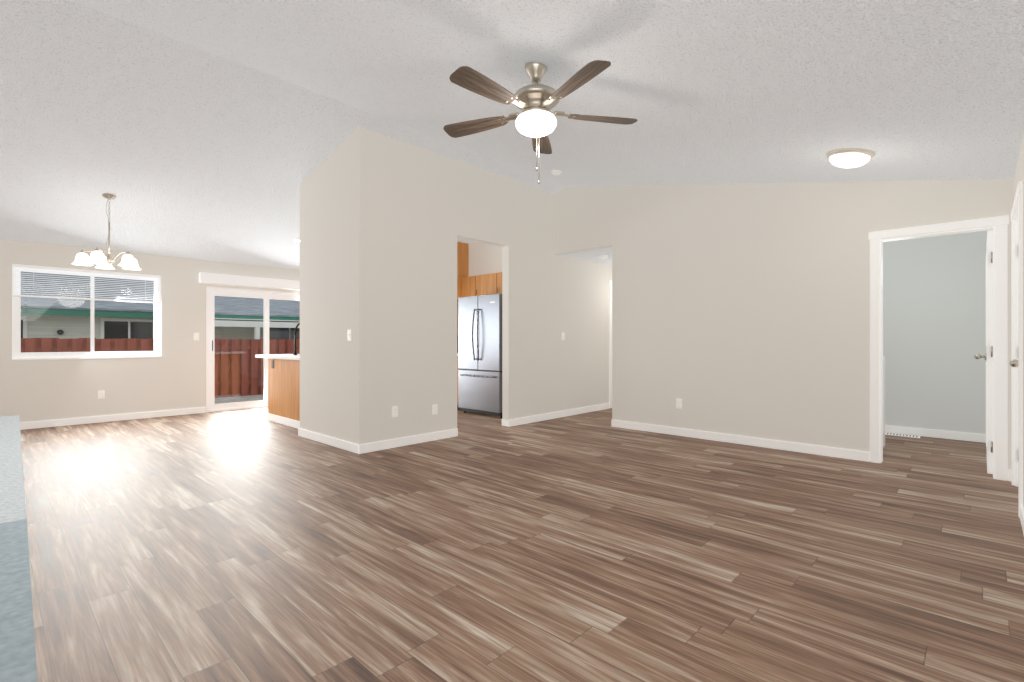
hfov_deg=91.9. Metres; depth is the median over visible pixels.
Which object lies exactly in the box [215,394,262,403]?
ground
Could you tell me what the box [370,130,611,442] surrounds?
wall
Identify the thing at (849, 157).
light
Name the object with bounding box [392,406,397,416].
outlet
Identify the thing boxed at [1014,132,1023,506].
wall
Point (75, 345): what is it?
fence
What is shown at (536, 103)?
ceiling fan
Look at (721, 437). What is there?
baseboard
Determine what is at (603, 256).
smoke detector
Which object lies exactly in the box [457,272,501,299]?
upper cabinet
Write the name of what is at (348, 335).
light switch
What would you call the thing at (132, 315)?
house
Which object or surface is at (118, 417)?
baseboard
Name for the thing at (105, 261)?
dining chandelier
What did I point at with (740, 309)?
wall
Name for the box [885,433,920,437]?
floor vent
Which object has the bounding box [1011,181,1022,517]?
door frame
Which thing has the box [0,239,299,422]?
wall
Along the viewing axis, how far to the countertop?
6.82 m
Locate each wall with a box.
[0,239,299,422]
[0,415,37,681]
[300,126,369,444]
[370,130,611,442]
[468,241,501,275]
[554,179,1013,480]
[883,230,991,434]
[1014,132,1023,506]
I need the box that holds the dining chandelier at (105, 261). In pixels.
[72,193,140,269]
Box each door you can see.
[206,286,299,411]
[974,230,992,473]
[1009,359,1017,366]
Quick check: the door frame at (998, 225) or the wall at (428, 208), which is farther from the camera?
the wall at (428, 208)
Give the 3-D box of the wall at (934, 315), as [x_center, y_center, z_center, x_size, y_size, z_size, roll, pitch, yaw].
[4.767,-0.130,6.241,2.050,2.560,0.120,0,0,43]
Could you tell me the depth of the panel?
8.82 m
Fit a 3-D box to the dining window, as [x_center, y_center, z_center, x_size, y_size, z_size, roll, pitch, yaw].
[-5.908,-0.372,6.977,0.117,1.245,1.600,0,0,43]
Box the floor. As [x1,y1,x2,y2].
[20,407,1023,681]
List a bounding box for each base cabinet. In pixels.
[267,359,299,428]
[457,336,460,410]
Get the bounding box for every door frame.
[609,280,611,407]
[869,215,1008,480]
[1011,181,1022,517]
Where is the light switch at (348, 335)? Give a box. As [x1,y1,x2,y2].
[347,330,350,340]
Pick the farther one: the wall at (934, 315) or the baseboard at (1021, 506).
the wall at (934, 315)
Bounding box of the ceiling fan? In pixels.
[443,60,636,183]
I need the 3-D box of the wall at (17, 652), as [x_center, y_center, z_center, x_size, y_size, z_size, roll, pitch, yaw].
[-0.625,0.672,0.533,2.040,0.955,0.196,0,0,43]
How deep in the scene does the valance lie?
8.31 m
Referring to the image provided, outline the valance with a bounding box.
[199,272,299,289]
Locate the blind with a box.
[13,264,160,322]
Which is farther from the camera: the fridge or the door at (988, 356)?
the fridge
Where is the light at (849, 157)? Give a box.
[826,148,874,167]
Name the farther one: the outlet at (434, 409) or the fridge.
the fridge
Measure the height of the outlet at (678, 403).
0.116 m
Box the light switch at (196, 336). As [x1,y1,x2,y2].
[194,333,198,339]
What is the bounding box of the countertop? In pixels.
[255,355,299,358]
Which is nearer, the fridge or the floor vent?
the floor vent
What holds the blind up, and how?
attached to the dining window
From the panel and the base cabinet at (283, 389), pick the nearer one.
the base cabinet at (283, 389)
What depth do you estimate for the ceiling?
3.76 m
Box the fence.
[21,338,299,397]
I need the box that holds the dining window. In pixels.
[12,264,161,359]
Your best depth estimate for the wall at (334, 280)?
5.37 m
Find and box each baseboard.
[20,407,204,429]
[298,428,363,453]
[364,429,457,452]
[508,403,609,426]
[612,420,868,461]
[885,425,985,442]
[1020,505,1023,534]
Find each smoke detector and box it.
[551,170,561,174]
[599,255,607,258]
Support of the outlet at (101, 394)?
attached to the wall at (173, 377)
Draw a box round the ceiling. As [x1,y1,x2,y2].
[0,0,1023,269]
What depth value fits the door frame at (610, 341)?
8.45 m
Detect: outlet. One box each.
[98,390,104,398]
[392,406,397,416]
[432,404,436,414]
[676,399,681,408]
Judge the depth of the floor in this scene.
2.63 m
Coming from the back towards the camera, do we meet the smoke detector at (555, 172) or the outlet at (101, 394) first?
the outlet at (101, 394)
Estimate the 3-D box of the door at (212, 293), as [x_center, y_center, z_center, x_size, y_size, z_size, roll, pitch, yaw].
[-4.305,0.135,8.688,0.125,2.030,1.890,0,0,43]
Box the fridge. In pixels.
[458,294,501,417]
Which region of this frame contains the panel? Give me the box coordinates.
[457,242,468,352]
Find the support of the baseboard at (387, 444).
attached to the wall at (428, 208)
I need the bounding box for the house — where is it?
[21,271,299,338]
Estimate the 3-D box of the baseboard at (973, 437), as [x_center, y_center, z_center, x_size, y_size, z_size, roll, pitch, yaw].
[4.764,1.104,6.152,1.930,0.092,0.014,0,0,43]
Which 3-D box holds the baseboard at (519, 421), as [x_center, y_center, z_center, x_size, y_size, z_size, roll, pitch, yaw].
[0.809,1.104,7.540,0.014,0.092,2.468,0,0,43]
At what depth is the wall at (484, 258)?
8.64 m

